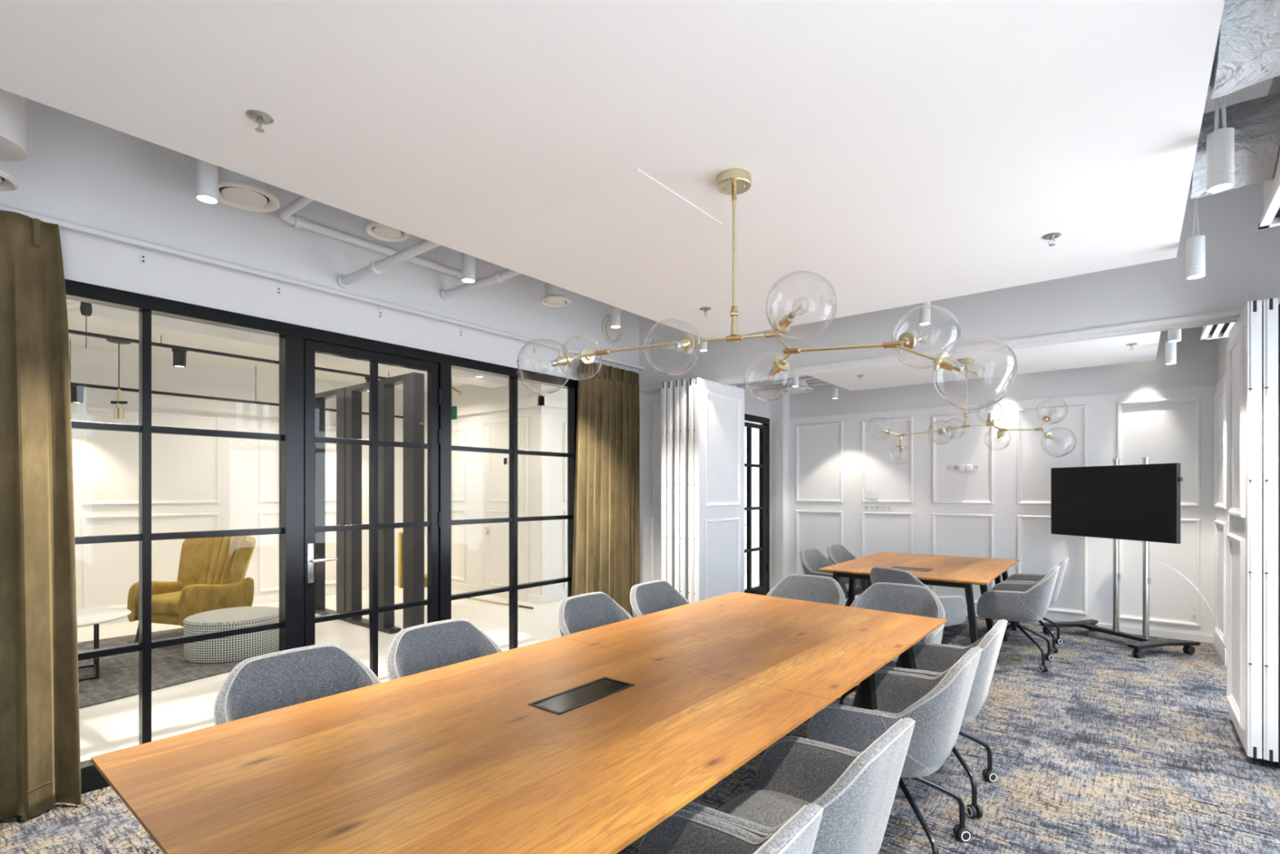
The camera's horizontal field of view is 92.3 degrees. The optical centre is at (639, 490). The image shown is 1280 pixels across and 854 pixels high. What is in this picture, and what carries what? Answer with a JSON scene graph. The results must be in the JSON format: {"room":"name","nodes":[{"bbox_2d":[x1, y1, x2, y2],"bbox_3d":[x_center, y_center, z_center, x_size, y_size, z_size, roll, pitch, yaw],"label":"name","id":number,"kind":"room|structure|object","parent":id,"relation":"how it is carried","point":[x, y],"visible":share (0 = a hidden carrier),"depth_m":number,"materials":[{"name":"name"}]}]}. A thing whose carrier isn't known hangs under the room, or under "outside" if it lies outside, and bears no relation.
{"room":"office","nodes":[
{"label":"office","id":0,"kind":"room"},
{"bbox_2d":[68,345,403,608],"bbox_3d":[-6.362,-0.050,6.663,0.238,3.100,8.650,0,0,39],"label":"wall","id":1,"kind":"structure","parent":0,"point":[199,482],"depth_m":7.50,"materials":[{"name":"white paint"}]},
{"bbox_2d":[81,578,398,626],"bbox_3d":[-6.143,1.450,6.776,0.040,0.100,8.100,0,0,39],"label":"baseboard","id":2,"kind":"structure","parent":1,"relation":"attached to","point":[331,590],"depth_m":8.24,"materials":[{"name":"white paint"}]},
{"bbox_2d":[67,320,466,391],"bbox_3d":[-3.093,-1.665,7.024,5.190,0.170,13.300,0,0,39],"label":"ceiling","id":3,"kind":"structure","parent":0,"point":[79,340],"depth_m":7.13,"materials":[{"name":"white paint"}]},
{"bbox_2d":[66,300,95,348],"bbox_3d":[-4.132,-1.280,4.611,0.386,0.440,0.106,0,0,-4],"label":"pendant lamp","id":4,"kind":"object","parent":3,"relation":"attached to","point":[86,308],"visible":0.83,"depth_m":4.59,"materials":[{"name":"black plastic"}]},
{"bbox_2d":[106,338,131,418],"bbox_3d":[-5.466,-1.165,6.452,0.200,0.830,0.200,0,0,39],"label":"pendant lamp","id":5,"kind":"object","parent":3,"relation":"hanging from","point":[118,412],"visible":0.82,"depth_m":6.44,"materials":[{"name":"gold metal"}]},
{"bbox_2d":[68,328,389,391],"bbox_3d":[-4.761,-1.415,6.118,0.110,0.330,5.600,0,0,39],"label":"track","id":6,"kind":"object","parent":3,"relation":"hanging from","point":[179,352],"visible":0.59,"depth_m":6.24,"materials":[{"name":"black metal"}]},
{"bbox_2d":[69,339,403,417],"bbox_3d":[-4.877,-1.250,7.812,0.110,0.660,4.300,0,0,39],"label":"track","id":7,"kind":"object","parent":3,"relation":"hanging from","point":[77,389],"visible":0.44,"depth_m":6.84,"materials":[{"name":"black metal"}]},
{"bbox_2d":[0,97,769,582],"bbox_3d":[-1.381,-0.340,4.853,0.178,3.680,11.050,0,0,39],"label":"wall","id":8,"kind":"structure","parent":0,"point":[76,170],"depth_m":3.75,"materials":[{"name":"white paint"}]},
{"bbox_2d":[64,278,578,794],"bbox_3d":[-2.092,0.236,3.939,0.100,2.527,4.735,0,0,39],"label":"window frame","id":9,"kind":"structure","parent":8,"relation":"in","point":[290,624],"depth_m":3.78,"materials":[{"name":"black metal"}]},
{"bbox_2d":[303,339,441,677],"bbox_3d":[-1.797,0.271,4.237,0.117,2.438,0.969,0,0,39],"label":"door","id":10,"kind":"structure","parent":9,"relation":"attached to","point":[433,522],"depth_m":4.23,"materials":[{"name":"black metal"}]},
{"bbox_2d":[0,205,644,369],"bbox_3d":[-1.937,-1.233,3.985,0.115,0.086,6.200,0,0,39],"label":"rail","id":11,"kind":"object","parent":8,"relation":"attached to","point":[142,244],"visible":1,"depth_m":3.62,"materials":[{"name":"white metal"}]},
{"bbox_2d":[0,209,81,820],"bbox_3d":[-3.120,0.121,2.405,0.199,2.733,1.386,0,0,39],"label":"velvet curtain","id":12,"kind":"object","parent":11,"relation":"hanging from","point":[40,764],"visible":1,"depth_m":2.82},
{"bbox_2d":[571,359,639,617],"bbox_3d":[-0.313,0.144,5.953,0.158,2.688,0.969,0,0,39],"label":"velvet curtain","id":13,"kind":"object","parent":11,"relation":"hanging from","point":[606,558],"visible":0.81,"depth_m":5.91,"materials":[{"name":"brown fabric"}]},
{"bbox_2d":[279,195,493,287],"bbox_3d":[-1.151,-1.600,3.781,1.323,0.076,1.536,0,0,39],"label":"ceiling pipe","id":14,"kind":"object","parent":8,"relation":"attached to","point":[286,214],"visible":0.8,"depth_m":3.85,"materials":[{"name":"white metal"}]},
{"bbox_2d":[337,240,440,288],"bbox_3d":[-1.311,-1.368,3.531,1.660,0.080,0.080,0,0,39],"label":"ceiling pipe","id":15,"kind":"object","parent":8,"relation":"attached to","point":[376,267],"visible":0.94,"depth_m":3.68,"materials":[{"name":"white metal"}]},
{"bbox_2d":[440,268,520,300],"bbox_3d":[-0.831,-1.474,4.130,1.660,0.080,0.080,0,0,39],"label":"ceiling pipe","id":16,"kind":"object","parent":8,"relation":"attached to","point":[500,276],"visible":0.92,"depth_m":4.35,"materials":[{"name":"white metal"}]},
{"bbox_2d":[601,315,622,344],"bbox_3d":[-0.282,-1.600,6.137,0.040,0.290,0.290,0,0,39],"label":"air vent","id":17,"kind":"object","parent":8,"relation":"in","point":[612,333],"visible":0.77,"depth_m":6.10,"materials":[{"name":"white plastic"}]},
{"bbox_2d":[744,413,769,595],"bbox_3d":[1.398,0.235,8.264,0.134,2.530,1.450,0,0,39],"label":"door","id":18,"kind":"structure","parent":8,"relation":"in","point":[763,588],"depth_m":8.67,"materials":[{"name":"black metal"}]},
{"bbox_2d":[736,376,816,387],"bbox_3d":[1.812,-1.360,7.670,1.360,0.040,0.040,0,0,39],"label":"ceiling pipe","id":19,"kind":"object","parent":8,"relation":"attached to","point":[808,378],"visible":0.52,"depth_m":7.75,"materials":[{"name":"white metal"}]},
{"bbox_2d":[424,377,567,603],"bbox_3d":[-1.136,-0.050,10.846,3.168,3.100,4.488,0,0,39],"label":"wall","id":20,"kind":"structure","parent":0,"point":[547,425],"depth_m":8.45,"materials":[{"name":"white paint"}]},
{"bbox_2d":[66,298,507,387],"bbox_3d":[-4.246,-1.515,4.937,1.400,0.130,8.600,0,0,39],"label":"ceiling","id":21,"kind":"structure","parent":20,"relation":"attached to","point":[101,315],"depth_m":5.87,"materials":[{"name":"white paint"}]},
{"bbox_2d":[424,395,544,420],"bbox_3d":[-2.447,-1.180,9.031,2.990,0.120,0.060,0,0,39],"label":"trim","id":22,"kind":"structure","parent":20,"relation":"attached to","point":[531,402],"depth_m":8.67,"materials":[{"name":"white paint"}]},
{"bbox_2d":[451,582,543,604],"bbox_3d":[-2.441,1.450,9.039,2.950,0.100,0.040,0,0,39],"label":"baseboard","id":23,"kind":"structure","parent":20,"relation":"attached to","point":[464,587],"depth_m":8.62,"materials":[{"name":"white paint"}]},
{"bbox_2d":[481,416,528,601],"bbox_3d":[-1.914,0.275,8.577,0.990,2.550,0.082,0,0,39],"label":"door","id":24,"kind":"structure","parent":20,"relation":"in","point":[500,435],"depth_m":8.63,"materials":[{"name":"white paint"}]},
{"bbox_2d":[537,395,567,409],"bbox_3d":[0.087,-1.180,9.852,0.060,0.120,4.510,0,0,39],"label":"trim","id":25,"kind":"structure","parent":20,"relation":"attached to","point":[549,402],"depth_m":8.26,"materials":[{"name":"white paint"}]},
{"bbox_2d":[0,0,1224,338],"bbox_3d":[0.347,-1.344,2.553,3.030,0.112,4.620,0,0,39],"label":"ceiling","id":26,"kind":"structure","parent":0,"point":[896,153],"depth_m":2.13,"materials":[{"name":"white paint"}]},
{"bbox_2d":[244,109,273,133],"bbox_3d":[-1.314,-1.266,2.124,0.084,0.049,0.084,0,0,39],"label":"sprinkler head","id":27,"kind":"object","parent":26,"relation":"attached to","point":[250,113],"visible":1,"depth_m":2.12},
{"bbox_2d":[516,168,1017,410],"bbox_3d":[0.414,-0.782,2.535,1.924,1.016,0.541,0,0,21],"label":"globe chandelier","id":28,"kind":"object","parent":26,"relation":"hanging from","point":[733,182],"visible":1,"depth_m":2.49,"materials":[{"name":"gold metal"}]},
{"bbox_2d":[533,351,573,373],"bbox_3d":[-0.380,-0.562,2.711,0.132,0.103,0.153,0,0,39],"label":"socket","id":29,"kind":"object","parent":28,"relation":"attached to","point":[566,359],"depth_m":2.70,"materials":[{"name":"gold metal"}]},
{"bbox_2d":[573,348,594,364],"bbox_3d":[-0.277,-0.634,2.949,0.169,0.078,0.119,0,0,39],"label":"socket","id":30,"kind":"object","parent":28,"relation":"attached to","point":[587,360],"depth_m":2.88,"materials":[{"name":"gold metal"}]},
{"bbox_2d":[661,333,694,355],"bbox_3d":[0.156,-0.593,2.506,0.071,0.107,0.174,0,0,39],"label":"socket","id":31,"kind":"object","parent":28,"relation":"attached to","point":[686,342],"depth_m":2.53,"materials":[{"name":"gold metal"}]},
{"bbox_2d":[757,355,788,389],"bbox_3d":[0.557,-0.496,2.596,0.156,0.122,0.114,0,0,39],"label":"socket","id":32,"kind":"object","parent":28,"relation":"attached to","point":[780,363],"depth_m":2.53,"materials":[{"name":"gold metal"}]},
{"bbox_2d":[773,297,809,333],"bbox_3d":[0.593,-0.679,2.397,0.161,0.111,0.115,0,0,39],"label":"socket","id":33,"kind":"object","parent":28,"relation":"attached to","point":[781,325],"depth_m":2.42,"materials":[{"name":"gold metal"}]},
{"bbox_2d":[897,328,935,349],"bbox_3d":[1.060,-0.577,2.358,0.105,0.097,0.170,0,0,39],"label":"socket","id":34,"kind":"object","parent":28,"relation":"attached to","point":[909,340],"depth_m":2.31,"materials":[{"name":"gold metal"}]},
{"bbox_2d":[933,351,986,382],"bbox_3d":[1.107,-0.426,2.131,0.168,0.121,0.072,0,0,39],"label":"socket","id":35,"kind":"object","parent":28,"relation":"attached to","point":[944,362],"depth_m":2.14,"materials":[{"name":"gold metal"}]},
{"bbox_2d":[0,572,1279,853],"bbox_3d":[-0.943,1.560,5.302,10.700,0.120,13.300,0,0,39],"label":"floor","id":36,"kind":"structure","parent":0,"point":[1107,749],"depth_m":3.47,"materials":[{"name":"blue carpet"}]},
{"bbox_2d":[77,627,279,708],"bbox_3d":[-4.574,1.494,5.167,2.600,0.012,3.150,0,0,39],"label":"rug","id":37,"kind":"object","parent":36,"relation":"on","point":[118,674],"visible":0.36,"depth_m":5.07,"materials":[{"name":"grey carpet"}]},
{"bbox_2d":[76,607,131,680],"bbox_3d":[-4.616,1.250,4.875,0.900,0.476,0.900,0,0,39],"label":"coffee table","id":38,"kind":"object","parent":37,"relation":"on","point":[90,615],"visible":0.43,"depth_m":4.98,"materials":[{"name":"white stone"}]},
{"bbox_2d":[127,535,256,643],"bbox_3d":[-4.478,0.970,6.256,0.863,1.042,0.837,0,0,18],"label":"armchair","id":39,"kind":"object","parent":37,"relation":"on","point":[212,571],"visible":0.87,"depth_m":6.27,"materials":[{"name":"yellow fabric"}]},
{"bbox_2d":[151,591,181,615],"bbox_3d":[-4.510,1.109,6.155,0.570,0.155,0.620,0,0,18],"label":"seat cushion","id":40,"kind":"object","parent":39,"relation":"on","point":[163,602],"depth_m":5.86,"materials":[{"name":"yellow fabric"}]},
{"bbox_2d":[182,605,279,663],"bbox_3d":[-3.713,1.304,5.650,0.782,0.367,0.782,0,0,39],"label":"pouf","id":41,"kind":"object","parent":37,"relation":"on","point":[242,646],"visible":0.91,"depth_m":5.36,"materials":[{"name":"fabric"}]},
{"bbox_2d":[213,643,381,724],"bbox_3d":[-1.196,1.069,2.303,0.577,0.861,0.640,0,0,39],"label":"chair","id":42,"kind":"object","parent":36,"relation":"on","point":[266,682],"visible":0.18,"depth_m":2.43,"materials":[{"name":"grey fabric"}]},
{"bbox_2d":[315,386,345,621],"bbox_3d":[-3.689,0.160,7.361,0.880,2.680,0.120,0,0,39],"label":"frame","id":43,"kind":"object","parent":36,"relation":"on","point":[340,393],"visible":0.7,"depth_m":7.28,"materials":[{"name":"black metal"}]},
{"bbox_2d":[345,382,369,627],"bbox_3d":[-3.084,0.160,6.876,0.630,2.680,0.120,0,0,39],"label":"frame","id":44,"kind":"object","parent":36,"relation":"on","point":[353,393],"visible":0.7,"depth_m":6.97,"materials":[{"name":"black metal"}]},
{"bbox_2d":[377,372,424,634],"bbox_3d":[-2.494,0.160,6.404,0.700,2.680,0.120,0,0,39],"label":"frame","id":45,"kind":"object","parent":36,"relation":"on","point":[413,383],"visible":0.86,"depth_m":6.23,"materials":[{"name":"black metal"}]},
{"bbox_2d":[398,531,426,587],"bbox_3d":[-2.765,1.010,7.702,0.490,0.981,0.449,0,0,-21],"label":"tub chair","id":46,"kind":"object","parent":36,"relation":"on","point":[400,533],"visible":0.1,"depth_m":7.53,"materials":[{"name":"yellow fabric"}]},
{"bbox_2d":[386,617,502,679],"bbox_3d":[-0.790,1.069,2.811,0.577,0.861,0.640,0,0,39],"label":"chair","id":47,"kind":"object","parent":36,"relation":"on","point":[416,649],"visible":0.17,"depth_m":2.94,"materials":[{"name":"grey fabric"}]},
{"bbox_2d":[91,591,946,853],"bbox_3d":[0.146,1.129,2.688,1.450,0.764,3.620,0,0,39],"label":"conference table","id":48,"kind":"object","parent":36,"relation":"on","point":[587,741],"visible":0.92,"depth_m":1.84,"materials":[{"name":"brown wood"}]},
{"bbox_2d":[528,676,635,715],"bbox_3d":[-0.205,0.752,2.258,0.155,0.011,0.400,0,0,39],"label":"socket","id":49,"kind":"object","parent":48,"relation":"attached to","point":[568,700],"depth_m":2.24,"materials":[{"name":"black metal"}]},
{"bbox_2d":[557,591,632,635],"bbox_3d":[-0.140,1.069,3.622,0.577,0.861,0.640,0,0,39],"label":"chair","id":50,"kind":"object","parent":36,"relation":"on","point":[584,611],"visible":0.18,"depth_m":3.77,"materials":[{"name":"grey fabric"}]},
{"bbox_2d":[630,579,690,617],"bbox_3d":[0.272,1.069,4.138,0.577,0.861,0.640,0,0,39],"label":"chair","id":51,"kind":"object","parent":36,"relation":"on","point":[654,596],"visible":0.17,"depth_m":4.29,"materials":[{"name":"grey fabric"}]},
{"bbox_2d":[637,803,823,853],"bbox_3d":[0.050,1.069,1.305,0.577,0.861,0.640,0,0,39],"label":"chair","id":52,"kind":"object","parent":36,"relation":"on","point":[685,831],"visible":0.97,"depth_m":1.54,"materials":[{"name":"grey fabric"}]},
{"bbox_2d":[682,717,915,853],"bbox_3d":[0.458,1.069,1.798,0.577,0.861,0.640,0,0,40],"label":"chair","id":53,"kind":"object","parent":36,"relation":"on","point":[855,791],"visible":0.86,"depth_m":1.67,"materials":[{"name":"grey fabric"}]},
{"bbox_2d":[766,573,845,698],"bbox_3d":[1.128,1.069,4.424,0.640,0.861,0.577,0,0,37],"label":"chair","id":54,"kind":"object","parent":36,"relation":"on","point":[811,588],"visible":0.14,"depth_m":4.60,"materials":[{"name":"grey fabric"}]},
{"bbox_2d":[799,547,867,606],"bbox_3d":[2.047,1.069,6.585,0.577,0.861,0.640,0,0,42],"label":"chair","id":55,"kind":"object","parent":36,"relation":"on","point":[811,559],"visible":0.35,"depth_m":6.65,"materials":[{"name":"grey fabric"}]},
{"bbox_2d":[826,543,871,604],"bbox_3d":[2.500,1.069,7.119,0.577,0.861,0.640,0,0,42],"label":"chair","id":56,"kind":"object","parent":36,"relation":"on","point":[837,553],"visible":0.19,"depth_m":7.29,"materials":[{"name":"grey fabric"}]},
{"bbox_2d":[839,582,944,704],"bbox_3d":[1.623,1.069,4.002,0.640,0.861,0.577,0,0,39],"label":"chair","id":57,"kind":"object","parent":36,"relation":"on","point":[904,598],"visible":0.3,"depth_m":4.15,"materials":[{"name":"grey fabric"}]},
{"bbox_2d":[806,646,982,853],"bbox_3d":[1.089,1.069,2.587,0.577,0.861,0.640,0,0,39],"label":"chair","id":58,"kind":"object","parent":36,"relation":"on","point":[937,705],"visible":0.69,"depth_m":2.38,"materials":[{"name":"grey fabric"}]},
{"bbox_2d":[870,566,967,644],"bbox_3d":[2.303,1.069,5.178,0.577,0.861,0.640,0,0,-26],"label":"chair","id":59,"kind":"object","parent":36,"relation":"on","point":[955,606],"visible":0.27,"depth_m":4.97,"materials":[{"name":"grey fabric"}]},
{"bbox_2d":[818,551,1019,657],"bbox_3d":[2.906,1.128,6.269,1.460,0.762,2.100,0,0,39],"label":"conference table","id":60,"kind":"object","parent":36,"relation":"on","point":[958,571],"visible":0.75,"depth_m":5.88,"materials":[{"name":"brown wood"}]},
{"bbox_2d":[890,566,933,571],"bbox_3d":[2.579,0.752,5.852,0.350,0.011,0.200,0,0,39],"label":"socket","id":61,"kind":"object","parent":60,"relation":"attached to","point":[904,568],"depth_m":5.82,"materials":[{"name":"black metal"}]},
{"bbox_2d":[879,618,1007,818],"bbox_3d":[1.514,1.069,3.118,0.577,0.861,0.640,0,0,38],"label":"chair","id":62,"kind":"object","parent":36,"relation":"on","point":[931,660],"visible":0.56,"depth_m":2.94,"materials":[{"name":"grey fabric"}]},
{"bbox_2d":[976,564,1060,671],"bbox_3d":[3.317,1.069,5.377,0.577,0.861,0.640,0,0,39],"label":"chair","id":63,"kind":"object","parent":36,"relation":"on","point":[1016,602],"visible":0.88,"depth_m":5.16,"materials":[{"name":"grey fabric"}]},
{"bbox_2d":[1000,557,1068,653],"bbox_3d":[3.793,1.069,5.956,0.577,0.861,0.640,0,0,39],"label":"chair","id":64,"kind":"object","parent":36,"relation":"on","point":[1021,578],"visible":0.34,"depth_m":5.77,"materials":[{"name":"grey fabric"}]},
{"bbox_2d":[1040,457,1221,658],"bbox_3d":[4.663,0.597,5.939,0.690,1.806,1.223,0,0,-13],"label":"tv stand","id":65,"kind":"object","parent":36,"relation":"on","point":[1145,642],"visible":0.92,"depth_m":5.77,"materials":[{"name":"silver metal"}]},
{"bbox_2d":[1050,462,1182,543],"bbox_3d":[4.606,0.115,6.009,0.077,0.710,1.278,0,0,-13],"label":"television","id":66,"kind":"object","parent":65,"relation":"attached to","point":[1131,502],"visible":1,"depth_m":5.89,"materials":[{"name":"black metal"}]},
{"bbox_2d":[744,421,759,573],"bbox_3d":[2.269,-0.050,11.122,2.240,3.100,0.200,0,0,39],"label":"wall","id":67,"kind":"structure","parent":0,"point":[755,433],"depth_m":11.15,"materials":[{"name":"white paint"}]},
{"bbox_2d":[639,182,1279,388],"bbox_3d":[2.015,-1.623,4.965,5.060,1.115,0.170,0,0,39],"label":"wall","id":68,"kind":"structure","parent":0,"point":[1242,260],"depth_m":4.20,"materials":[{"name":"white paint"}]},
{"bbox_2d":[661,382,666,581],"bbox_3d":[0.488,0.210,6.199,0.056,2.491,0.852,0,0,39],"label":"wall","id":69,"kind":"structure","parent":68,"relation":"hanging from","point":[664,384],"depth_m":5.86,"materials":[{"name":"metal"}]},
{"bbox_2d":[666,381,674,587],"bbox_3d":[0.540,0.210,6.157,0.056,2.491,0.852,0,0,39],"label":"wall","id":70,"kind":"structure","parent":68,"relation":"hanging from","point":[670,384],"depth_m":5.83,"materials":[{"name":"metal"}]},
{"bbox_2d":[674,380,679,592],"bbox_3d":[0.608,0.210,6.103,0.056,2.491,0.852,0,0,39],"label":"wall","id":71,"kind":"structure","parent":68,"relation":"hanging from","point":[677,383],"depth_m":5.77,"materials":[{"name":"paint"}]},
{"bbox_2d":[680,379,688,599],"bbox_3d":[0.658,0.210,6.063,0.056,2.491,0.852,0,0,39],"label":"wall","id":72,"kind":"structure","parent":68,"relation":"hanging from","point":[683,383],"depth_m":5.73,"materials":[{"name":"paint"}]},
{"bbox_2d":[688,377,693,603],"bbox_3d":[0.731,0.210,6.005,0.056,2.491,0.852,0,0,39],"label":"wall","id":73,"kind":"structure","parent":68,"relation":"hanging from","point":[691,381],"depth_m":5.67,"materials":[{"name":"paint"}]},
{"bbox_2d":[693,377,744,602],"bbox_3d":[0.787,0.210,5.960,0.076,2.491,0.852,0,0,39],"label":"wall","id":74,"kind":"structure","parent":68,"relation":"hanging from","point":[718,409],"depth_m":5.89,"materials":[{"name":"paint"}]},
{"bbox_2d":[639,308,1243,394],"bbox_3d":[2.015,-1.042,4.965,5.060,0.045,0.200,0,0,39],"label":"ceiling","id":75,"kind":"structure","parent":68,"relation":"attached to","point":[1225,317],"depth_m":4.38,"materials":[{"name":"white paint"}]},
{"bbox_2d":[1226,300,1262,758],"bbox_3d":[3.601,0.210,3.681,0.076,2.491,0.852,0,0,39],"label":"wall","id":76,"kind":"structure","parent":68,"relation":"hanging from","point":[1244,348],"depth_m":3.44,"materials":[{"name":"paint"}]},
{"bbox_2d":[1262,297,1278,761],"bbox_3d":[3.657,0.210,3.636,0.056,2.491,0.852,0,0,39],"label":"wall","id":77,"kind":"structure","parent":68,"relation":"hanging from","point":[1269,306],"depth_m":3.31,"materials":[{"name":"paint"}]},
{"bbox_2d":[806,331,1160,391],"bbox_3d":[3.149,-1.344,6.068,3.030,0.112,2.510,0,0,39],"label":"ceiling","id":78,"kind":"structure","parent":0,"point":[1111,350],"depth_m":6.23,"materials":[{"name":"white paint"}]},
{"bbox_2d":[865,357,1076,464],"bbox_3d":[3.221,-0.779,6.118,1.799,1.021,0.648,0,0,28],"label":"globe chandelier","id":79,"kind":"object","parent":78,"relation":"hanging from","point":[967,361],"visible":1,"depth_m":6.03,"materials":[{"name":"gold metal"}]},
{"bbox_2d":[1044,431,1062,445],"bbox_3d":[3.801,-0.474,5.651,0.143,0.132,0.127,0,0,39],"label":"socket","id":80,"kind":"object","parent":79,"relation":"attached to","point":[1048,435],"depth_m":5.67,"materials":[{"name":"gold metal"}]},
{"bbox_2d":[769,325,1217,635],"bbox_3d":[4.028,-0.340,7.350,5.500,3.680,0.390,0,0,39],"label":"wall","id":81,"kind":"structure","parent":0,"point":[824,462],"depth_m":7.12,"materials":[{"name":"white paint"}]},
{"bbox_2d":[845,596,1213,643],"bbox_3d":[3.890,1.465,7.423,4.515,0.070,0.021,0,0,39],"label":"baseboard","id":82,"kind":"structure","parent":81,"relation":"attached to","point":[1133,630],"depth_m":6.28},
{"bbox_2d":[1164,341,1176,364],"bbox_3d":[4.616,-1.640,5.348,0.074,1.080,0.074,0,0,39],"label":"spotlight","id":83,"kind":"object","parent":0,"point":[1170,347],"visible":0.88,"depth_m":5.32,"materials":[{"name":"beige metal"}]},
{"bbox_2d":[1203,77,1273,113],"bbox_3d":[0.692,-2.255,3.193,5.510,0.150,11.050,0,0,39],"label":"ceiling","id":84,"kind":"structure","parent":0,"point":[1261,89],"depth_m":3.40,"materials":[{"name":"white paint"}]},
{"bbox_2d":[0,168,17,191],"bbox_3d":[-2.599,-1.240,2.394,0.250,0.040,0.250,0,0,39],"label":"air vent","id":85,"kind":"object","parent":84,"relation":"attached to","point":[7,182],"visible":1,"depth_m":2.46,"materials":[{"name":"white metal"}]},
{"bbox_2d":[0,88,26,161],"bbox_3d":[-2.599,-1.765,2.394,0.300,0.810,0.300,0,0,39],"label":"spotlight","id":86,"kind":"object","parent":84,"relation":"hanging from","point":[13,107],"visible":0.53,"depth_m":2.42,"materials":[{"name":"white metal"}]},
{"bbox_2d":[195,158,217,204],"bbox_3d":[-2.018,-1.768,2.868,0.086,0.825,0.086,0,0,39],"label":"spotlight","id":87,"kind":"object","parent":84,"relation":"hanging from","point":[206,173],"visible":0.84,"depth_m":2.84,"materials":[{"name":"beige metal"}]},
{"bbox_2d":[217,166,279,212],"bbox_3d":[-2.081,-1.855,3.238,0.320,0.650,0.320,0,0,39],"label":"ceiling vent","id":88,"kind":"object","parent":84,"relation":"in","point":[237,190],"visible":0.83,"depth_m":3.20,"materials":[{"name":"white metal"}]},
{"bbox_2d":[365,220,409,241],"bbox_3d":[-1.359,-1.780,3.315,0.220,0.800,0.220,0,0,39],"label":"ceiling vent","id":89,"kind":"object","parent":84,"relation":"in","point":[377,230],"visible":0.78,"depth_m":3.31,"materials":[{"name":"white metal"}]},
{"bbox_2d":[461,252,475,283],"bbox_3d":[-1.111,-1.768,3.981,0.086,0.825,0.086,0,0,39],"label":"spotlight","id":90,"kind":"object","parent":84,"relation":"hanging from","point":[468,262],"visible":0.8,"depth_m":3.95,"materials":[{"name":"beige metal"}]},
{"bbox_2d":[540,282,570,306],"bbox_3d":[-0.623,-1.780,4.538,0.220,0.800,0.220,0,0,39],"label":"ceiling vent","id":91,"kind":"object","parent":84,"relation":"in","point":[555,296],"visible":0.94,"depth_m":4.48,"materials":[{"name":"white metal"}]},
{"bbox_2d":[610,305,620,328],"bbox_3d":[-0.202,-1.768,5.107,0.086,0.825,0.086,0,0,39],"label":"spotlight","id":92,"kind":"object","parent":84,"relation":"hanging from","point":[615,311],"visible":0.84,"depth_m":5.07,"materials":[{"name":"beige metal"}]},
{"bbox_2d":[777,376,813,393],"bbox_3d":[1.979,-1.720,7.831,0.440,0.920,0.440,0,0,39],"label":"ceiling vent","id":93,"kind":"object","parent":84,"relation":"in","point":[803,387],"visible":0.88,"depth_m":7.74,"materials":[{"name":"white metal"}]},
{"bbox_2d":[919,301,930,325],"bbox_3d":[2.056,-1.690,4.439,0.074,0.980,0.074,0,0,39],"label":"spotlight","id":94,"kind":"object","parent":84,"relation":"hanging from","point":[924,311],"visible":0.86,"depth_m":4.41,"materials":[{"name":"beige metal"}]},
{"bbox_2d":[1186,197,1205,279],"bbox_3d":[2.868,-1.640,3.174,0.074,1.080,0.074,0,0,39],"label":"spotlight","id":95,"kind":"object","parent":84,"relation":"hanging from","point":[1196,245],"visible":0.9,"depth_m":3.15,"materials":[{"name":"beige metal"}]},
{"bbox_2d":[1206,94,1234,193],"bbox_3d":[2.114,-1.640,2.240,0.074,1.080,0.074,0,0,39],"label":"spotlight","id":96,"kind":"object","parent":84,"relation":"hanging from","point":[1220,142],"visible":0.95,"depth_m":2.22,"materials":[{"name":"beige metal"}]},
{"bbox_2d":[1213,303,1279,763],"bbox_3d":[2.494,-0.340,1.622,0.635,3.680,10.850,0,0,39],"label":"wall","id":97,"kind":"structure","parent":0,"point":[1221,523],"depth_m":5.61,"materials":[{"name":"white paint"}]},
{"bbox_2d":[1200,322,1235,340],"bbox_3d":[4.255,-1.475,4.375,0.326,0.550,1.150,0,0,39],"label":"air vent","id":98,"kind":"object","parent":97,"relation":"in","point":[1217,331],"visible":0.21,"depth_m":4.69,"materials":[{"name":"white metal"}]},
{"bbox_2d":[1213,630,1226,665],"bbox_3d":[5.324,1.435,5.640,0.021,0.130,0.980,0,0,39],"label":"baseboard","id":99,"kind":"structure","parent":97,"relation":"attached to","point":[1222,650],"depth_m":5.53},
{"bbox_2d":[1257,75,1279,229],"bbox_3d":[2.540,-1.475,2.123,0.408,0.550,1.490,0,0,39],"label":"air vent","id":100,"kind":"object","parent":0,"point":[1270,217],"visible":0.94,"depth_m":2.64,"materials":[{"name":"white metal"}]},
{"bbox_2d":[1188,93,1279,198],"bbox_3d":[2.570,-1.486,2.675,0.258,0.349,0.367,0,0,39],"label":"duct","id":101,"kind":"object","parent":100,"relation":"attached to","point":[1255,122],"visible":0.69,"depth_m":2.55,"materials":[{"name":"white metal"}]},
{"bbox_2d":[1208,0,1279,99],"bbox_3d":[1.947,-1.586,1.897,0.258,0.594,0.608,0,0,39],"label":"duct","id":102,"kind":"object","parent":100,"relation":"attached to","point":[1247,52],"visible":0.95,"depth_m":1.84,"materials":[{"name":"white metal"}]},
{"bbox_2d":[1257,177,1279,229],"bbox_3d":[2.540,-1.215,2.123,0.408,0.030,1.490,0,0,39],"label":"diffuser","id":103,"kind":"object","parent":100,"relation":"attached to","point":[1270,217],"depth_m":2.67,"materials":[{"name":"white metal"}]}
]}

